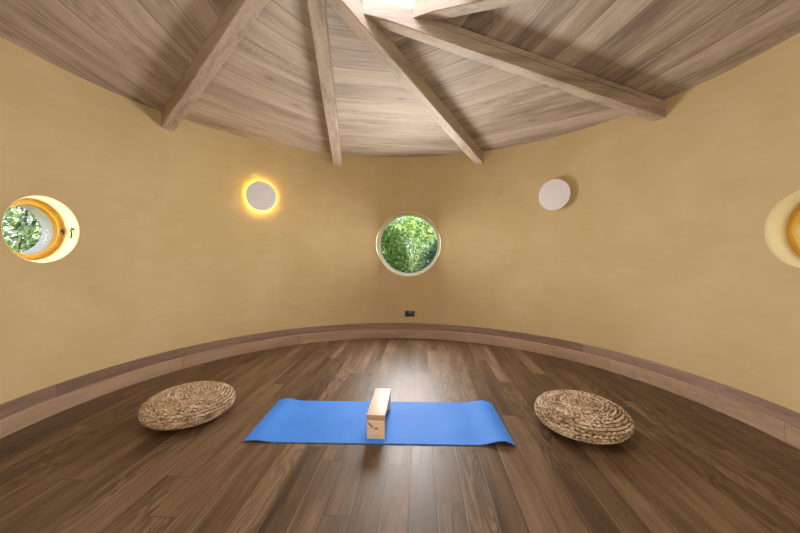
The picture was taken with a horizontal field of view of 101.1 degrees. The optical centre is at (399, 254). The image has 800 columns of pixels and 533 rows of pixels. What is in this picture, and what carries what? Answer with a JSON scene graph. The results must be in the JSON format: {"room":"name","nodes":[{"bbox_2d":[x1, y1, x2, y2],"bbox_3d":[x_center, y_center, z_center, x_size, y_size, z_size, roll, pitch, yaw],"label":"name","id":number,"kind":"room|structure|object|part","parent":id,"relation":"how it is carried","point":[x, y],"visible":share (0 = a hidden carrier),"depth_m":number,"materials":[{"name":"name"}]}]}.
{"room":"exercise studio","nodes":[
{"label":"exercise studio","id":0,"kind":"room"},
{"bbox_2d":[0,32,799,412],"bbox_3d":[-0.042,-0.154,2.335,5.964,3.100,5.964,0,0,0],"label":"wall","id":1,"kind":"structure","parent":0,"point":[658,251],"depth_m":3.36,"materials":[{"name":"paint"}]},
{"bbox_2d":[1,195,79,262],"bbox_3d":[-2.873,-0.194,2.553,0.265,0.564,0.564,0,0,4],"label":"window","id":2,"kind":"structure","parent":1,"relation":"in","point":[60,229],"depth_m":2.71,"materials":[{"name":"brown wood"}]},
{"bbox_3d":[-2.879,-0.194,2.554,0.051,0.472,0.472,0,0,4],"label":"frame","id":3,"kind":"part","parent":2,"relation":"part of","materials":[{"name":"brown wood"}]},
{"bbox_2d":[246,181,275,210],"bbox_3d":[-1.830,-0.770,4.357,0.394,0.394,0.043,0,0,-42],"label":"wall lamp","id":4,"kind":"object","parent":1,"relation":"attached to","point":[260,195],"visible":1,"depth_m":4.33,"materials":[{"name":"white paint"}]},
{"bbox_2d":[0,323,799,448],"bbox_3d":[-0.047,1.163,2.348,5.442,0.226,5.416,0,0,0],"label":"baseboard","id":5,"kind":"structure","parent":1,"relation":"attached to","point":[790,434],"depth_m":3.34,"materials":[{"name":"brown wood"}]},
{"bbox_2d":[376,212,440,275],"bbox_3d":[0.147,-0.159,5.162,1.034,1.034,0.318,0,0,4],"label":"window","id":6,"kind":"structure","parent":1,"relation":"in","point":[387,222],"depth_m":5.16,"materials":[{"name":"white paint"}]},
{"bbox_2d":[405,311,414,316],"bbox_3d":[0.162,0.907,5.042,0.148,0.088,0.015,0,0,4],"label":"wall socket","id":7,"kind":"object","parent":1,"relation":"attached to","point":[407,313],"visible":1,"depth_m":5.04,"materials":[{"name":"black plastic"}]},
{"bbox_2d":[539,179,570,209],"bbox_3d":[1.960,-0.751,4.149,0.043,0.394,0.394,0,0,-42],"label":"wall lamp","id":8,"kind":"object","parent":1,"relation":"attached to","point":[554,194],"visible":1,"depth_m":4.13,"materials":[{"name":"white paint"}]},
{"bbox_2d":[765,191,799,267],"bbox_3d":[2.790,-0.168,2.139,0.265,0.568,0.568,0,0,4],"label":"window","id":9,"kind":"structure","parent":1,"relation":"in","point":[782,226],"depth_m":2.34,"materials":[{"name":"brown wood"}]},
{"bbox_3d":[2.796,-0.168,2.139,0.051,0.476,0.476,0,0,4],"label":"frame","id":10,"kind":"part","parent":9,"relation":"part of","materials":[{"name":"brown wood"}]},
{"bbox_2d":[0,338,799,532],"bbox_3d":[-0.048,1.301,2.335,5.544,0.050,5.544,0,0,4],"label":"floor","id":11,"kind":"structure","parent":0,"point":[686,465],"depth_m":2.00,"materials":[{"name":"brown wood"}]},
{"bbox_2d":[138,381,235,429],"bbox_3d":[-1.647,1.170,2.590,0.642,0.200,0.642,0,0,-41],"label":"woven pouf","id":12,"kind":"object","parent":11,"relation":"on","point":[186,405],"visible":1,"depth_m":2.42,"materials":[{"name":"wicker"}]},
{"bbox_2d":[244,398,515,445],"bbox_3d":[-0.133,1.257,2.525,1.830,0.035,0.625,0,0,1],"label":"yoga mat","id":13,"kind":"object","parent":11,"relation":"on","point":[289,420],"visible":0.94,"depth_m":2.46,"materials":[{"name":"blue plastic"}]},
{"bbox_2d":[366,388,390,438],"bbox_3d":[-0.147,1.186,2.485,0.128,0.166,0.452,0,0,4],"label":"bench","id":14,"kind":"object","parent":13,"relation":"on","point":[380,403],"visible":1,"depth_m":2.29,"materials":[{"name":"brown wood"}]},
{"bbox_3d":[-0.162,1.204,2.275,0.124,0.129,0.024,0,0,4],"label":"leg","id":15,"kind":"part","parent":14,"relation":"part of","materials":[{"name":"brown wood"}]},
{"bbox_3d":[-0.133,1.205,2.696,0.124,0.129,0.024,0,0,4],"label":"leg","id":16,"kind":"part","parent":14,"relation":"part of","materials":[{"name":"brown wood"}]},
{"bbox_2d":[534,389,633,444],"bbox_3d":[1.345,1.181,2.435,0.642,0.199,0.642,0,0,39],"label":"woven pouf","id":17,"kind":"object","parent":11,"relation":"on","point":[586,417],"visible":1,"depth_m":2.27,"materials":[{"name":"wicker"}]},
{"bbox_2d":[0,0,799,156],"bbox_3d":[-0.036,-1.781,2.335,6.099,0.745,6.099,0,0,0],"label":"ceiling","id":18,"kind":"structure","parent":0,"point":[268,90],"depth_m":2.94,"materials":[{"name":"brown wood"}]},
{"bbox_2d":[161,0,268,131],"bbox_3d":[-1.437,-1.762,2.695,3.075,0.972,0.131,0,0,39],"label":"roof beam","id":19,"kind":"structure","parent":18,"relation":"attached to","point":[238,16],"depth_m":2.78,"materials":[{"name":"brown wood"}]},
{"bbox_2d":[307,0,341,165],"bbox_3d":[-0.772,-1.760,3.579,0.132,0.971,3.076,0,0,-6],"label":"roof beam","id":20,"kind":"structure","parent":18,"relation":"attached to","point":[318,22],"depth_m":3.21,"materials":[{"name":"brown wood"}]},
{"bbox_2d":[359,0,412,9],"bbox_3d":[-0.034,-2.554,2.335,1.320,0.840,1.320,0,0,39],"label":"skylight","id":21,"kind":"object","parent":18,"relation":"attached to","point":[408,4],"depth_m":2.93,"materials":[{"name":"white glass"}]},
{"bbox_2d":[327,0,483,163],"bbox_3d":[0.323,-1.756,3.735,0.132,0.971,3.077,0,0,39],"label":"roof beam","id":22,"kind":"structure","parent":18,"relation":"attached to","point":[372,35],"depth_m":3.32,"materials":[{"name":"brown wood"}]},
{"bbox_2d":[413,0,534,19],"bbox_3d":[1.364,-1.752,1.976,3.076,0.972,0.132,0,0,39],"label":"roof beam","id":23,"kind":"structure","parent":18,"relation":"attached to","point":[422,9],"depth_m":2.68,"materials":[{"name":"brown wood"}]},
{"bbox_2d":[363,0,665,121],"bbox_3d":[1.208,-1.752,3.071,3.075,0.971,0.131,0,0,-6],"label":"roof beam","id":24,"kind":"structure","parent":18,"relation":"attached to","point":[387,15],"depth_m":3.01,"materials":[{"name":"brown wood"}]},
{"label":"outside","id":25,"kind":"structure","parent":0,"visible":0},
{"bbox_3d":[-0.048,1.401,2.335,32.000,0.050,32.000,0,0,0],"label":"ground","id":26,"kind":"structure","parent":25,"visible":0},
{"bbox_2d":[2,206,40,251],"bbox_3d":[-4.780,-0.005,4.094,1.818,2.895,2.588,0,0,0],"label":"leafy shrub","id":27,"kind":"object","parent":26,"relation":"on","point":[22,226],"visible":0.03,"depth_m":3.77,"materials":[{"name":"green plant"}]},
{"bbox_3d":[-4.787,0.224,4.096,0.864,2.302,1.421,0,0,0],"label":"stem","id":28,"kind":"part","parent":27,"relation":"part of","materials":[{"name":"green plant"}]},
{"bbox_2d":[2,210,40,249],"bbox_3d":[-6.652,-0.817,5.563,2.664,4.534,4.388,0,0,0],"label":"tree","id":29,"kind":"object","parent":26,"relation":"on","point":[12,216],"visible":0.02,"depth_m":4.87,"materials":[{"name":"green plant"}]},
{"bbox_3d":[-6.429,-0.467,5.838,1.042,3.675,2.540,0,0,-20],"label":"stem","id":30,"kind":"part","parent":29,"relation":"part of","materials":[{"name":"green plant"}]},
{"bbox_2d":[381,221,410,272],"bbox_3d":[-0.521,0.187,7.052,1.481,2.477,1.244,0,0,23],"label":"leafy shrub","id":31,"kind":"object","parent":26,"relation":"on","point":[389,245],"visible":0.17,"depth_m":6.86,"materials":[{"name":"green plant"}]},
{"bbox_2d":[382,216,435,272],"bbox_3d":[0.407,0.139,8.386,1.866,2.661,1.083,0,0,-4],"label":"leafy shrub","id":32,"kind":"object","parent":26,"relation":"on","point":[412,227],"visible":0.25,"depth_m":8.19,"materials":[{"name":"green plant"}]},
{"bbox_3d":[0.357,0.339,8.434,1.124,2.114,0.485,0,0,0],"label":"stem","id":33,"kind":"part","parent":32,"relation":"part of","materials":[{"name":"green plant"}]},
{"bbox_2d":[385,217,434,272],"bbox_3d":[0.545,-0.720,10.655,3.923,4.370,1.968,0,0,0],"label":"tree","id":34,"kind":"object","parent":26,"relation":"on","point":[412,217],"visible":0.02,"depth_m":10.20,"materials":[{"name":"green plant"}]},
{"bbox_2d":[417,237,437,270],"bbox_3d":[1.172,0.311,7.388,1.556,2.259,1.207,0,0,0],"label":"leafy shrub","id":35,"kind":"object","parent":26,"relation":"on","point":[430,253],"visible":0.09,"depth_m":7.28,"materials":[{"name":"green plant"}]}
]}

